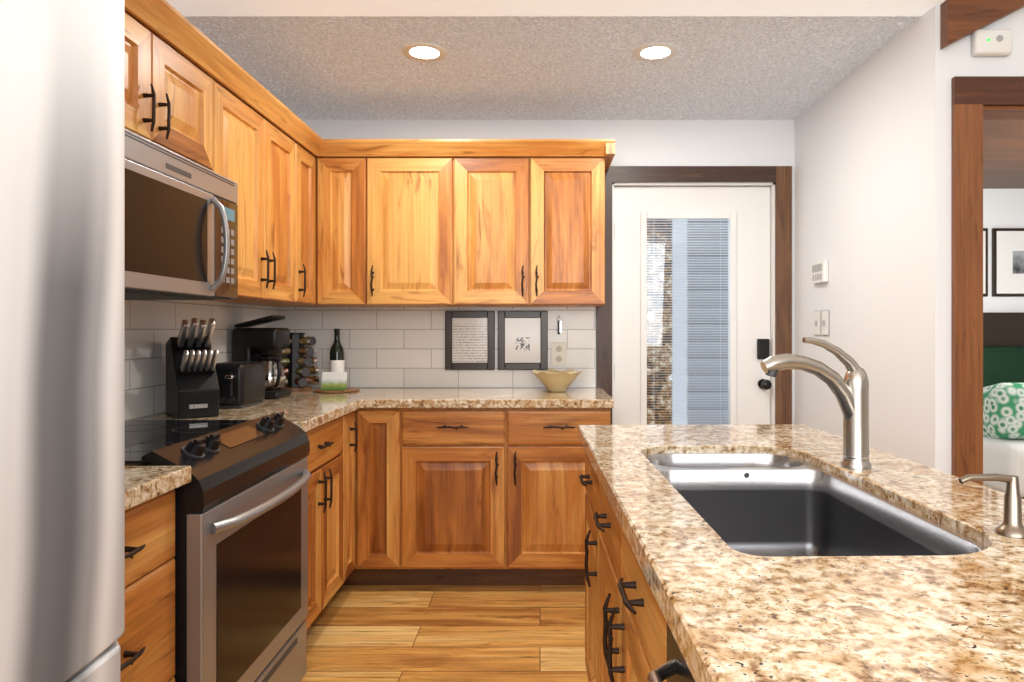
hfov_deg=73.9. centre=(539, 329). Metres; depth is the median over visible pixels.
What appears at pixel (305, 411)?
countertop
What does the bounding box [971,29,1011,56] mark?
smoke detector
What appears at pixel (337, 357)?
wine bottle
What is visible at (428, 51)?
recessed light
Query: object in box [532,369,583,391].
ceramic bowl
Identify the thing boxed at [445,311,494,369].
framed picture
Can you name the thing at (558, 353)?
electrical outlet plate
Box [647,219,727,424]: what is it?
backdrop
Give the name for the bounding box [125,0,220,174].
upper cabinet
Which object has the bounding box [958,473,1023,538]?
soap dispenser
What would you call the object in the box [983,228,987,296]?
framed picture
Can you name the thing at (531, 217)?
upper cabinet
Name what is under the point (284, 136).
upper cabinet
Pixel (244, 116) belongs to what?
upper cabinet
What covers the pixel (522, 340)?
frame
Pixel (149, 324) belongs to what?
backsplash
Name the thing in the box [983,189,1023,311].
wall
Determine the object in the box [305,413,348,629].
base cabinet
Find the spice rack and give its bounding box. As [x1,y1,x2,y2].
[271,333,318,391]
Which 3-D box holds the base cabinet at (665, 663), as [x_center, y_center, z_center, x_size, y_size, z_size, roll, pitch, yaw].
[0.547,0.802,0.655,0.736,0.872,0.609,0,0,-1]
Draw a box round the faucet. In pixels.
[750,337,877,468]
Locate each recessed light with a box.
[401,42,447,61]
[632,42,678,61]
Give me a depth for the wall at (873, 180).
2.80 m
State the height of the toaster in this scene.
0.186 m
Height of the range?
0.962 m
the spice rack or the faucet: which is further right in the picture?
the faucet
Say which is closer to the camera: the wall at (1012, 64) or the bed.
the wall at (1012, 64)
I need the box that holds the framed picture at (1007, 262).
[992,228,1023,296]
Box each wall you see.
[302,120,794,423]
[795,5,975,473]
[976,7,1023,75]
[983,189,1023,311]
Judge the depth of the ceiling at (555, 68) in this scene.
2.90 m
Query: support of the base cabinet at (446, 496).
on the floor
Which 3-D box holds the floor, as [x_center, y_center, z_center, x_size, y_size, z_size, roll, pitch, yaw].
[1.800,1.265,1.500,6.800,0.050,9.000,0,0,0]
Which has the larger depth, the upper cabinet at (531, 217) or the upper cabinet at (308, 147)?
the upper cabinet at (531, 217)
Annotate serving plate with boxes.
[313,387,359,392]
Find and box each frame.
[498,311,547,369]
[596,166,791,424]
[951,76,1023,484]
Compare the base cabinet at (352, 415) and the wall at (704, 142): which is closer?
the base cabinet at (352, 415)
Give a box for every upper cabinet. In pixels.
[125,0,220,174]
[206,64,268,303]
[251,132,316,306]
[269,104,300,303]
[317,144,368,306]
[369,144,456,306]
[457,144,608,306]
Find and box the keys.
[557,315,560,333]
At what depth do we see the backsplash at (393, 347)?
3.81 m
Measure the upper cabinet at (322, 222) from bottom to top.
0.805 m
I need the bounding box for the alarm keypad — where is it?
[811,260,827,283]
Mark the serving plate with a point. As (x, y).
(348, 390)
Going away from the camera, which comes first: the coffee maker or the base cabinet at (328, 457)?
the base cabinet at (328, 457)
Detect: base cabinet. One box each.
[117,466,190,681]
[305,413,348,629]
[349,410,356,584]
[357,408,404,584]
[405,408,610,584]
[579,453,589,681]
[590,469,949,681]
[650,597,689,681]
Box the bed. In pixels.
[983,312,1023,498]
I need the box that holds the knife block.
[166,318,218,418]
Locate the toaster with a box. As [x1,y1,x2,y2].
[215,361,264,407]
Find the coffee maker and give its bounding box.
[232,315,290,398]
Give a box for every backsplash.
[125,300,280,420]
[281,307,594,387]
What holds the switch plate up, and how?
attached to the wall at (873, 180)
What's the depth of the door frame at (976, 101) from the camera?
2.44 m
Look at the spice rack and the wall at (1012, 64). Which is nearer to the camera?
the wall at (1012, 64)
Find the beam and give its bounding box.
[940,0,1023,49]
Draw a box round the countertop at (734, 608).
[578,425,1023,681]
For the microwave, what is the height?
0.414 m
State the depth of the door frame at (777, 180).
3.80 m
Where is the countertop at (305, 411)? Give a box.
[136,388,613,431]
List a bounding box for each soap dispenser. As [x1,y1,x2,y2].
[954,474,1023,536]
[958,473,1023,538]
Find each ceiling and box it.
[166,0,944,119]
[983,120,1023,188]
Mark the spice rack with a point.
(295, 361)
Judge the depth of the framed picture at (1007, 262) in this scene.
5.07 m
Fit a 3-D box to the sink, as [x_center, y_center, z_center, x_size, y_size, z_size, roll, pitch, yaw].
[0.487,0.415,1.803,0.436,0.140,0.221,0,0,-1]
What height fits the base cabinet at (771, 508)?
0.872 m
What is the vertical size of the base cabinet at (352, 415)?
0.872 m
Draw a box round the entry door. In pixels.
[614,187,771,424]
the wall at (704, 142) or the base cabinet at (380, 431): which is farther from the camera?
the wall at (704, 142)
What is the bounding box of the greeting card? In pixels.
[321,372,346,389]
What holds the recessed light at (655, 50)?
in the ceiling at (555, 68)
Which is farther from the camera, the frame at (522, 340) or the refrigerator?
the frame at (522, 340)
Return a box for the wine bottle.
[330,329,343,371]
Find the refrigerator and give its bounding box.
[0,0,124,681]
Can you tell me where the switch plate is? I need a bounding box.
[814,310,829,335]
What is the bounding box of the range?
[125,412,311,681]
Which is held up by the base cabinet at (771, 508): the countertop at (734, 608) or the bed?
the countertop at (734, 608)
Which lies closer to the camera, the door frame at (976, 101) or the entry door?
the door frame at (976, 101)
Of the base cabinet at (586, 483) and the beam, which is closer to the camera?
the base cabinet at (586, 483)
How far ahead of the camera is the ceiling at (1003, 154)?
4.11 m
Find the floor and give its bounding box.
[301,585,587,681]
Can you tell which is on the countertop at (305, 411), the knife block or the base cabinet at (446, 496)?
the knife block
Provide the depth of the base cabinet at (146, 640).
1.52 m
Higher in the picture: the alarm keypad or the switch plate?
the alarm keypad
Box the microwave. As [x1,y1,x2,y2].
[125,129,237,299]
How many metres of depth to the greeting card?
3.54 m
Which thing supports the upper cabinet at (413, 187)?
attached to the wall at (704, 142)
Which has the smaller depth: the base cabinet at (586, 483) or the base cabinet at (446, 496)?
the base cabinet at (586, 483)
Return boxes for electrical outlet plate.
[551,342,566,365]

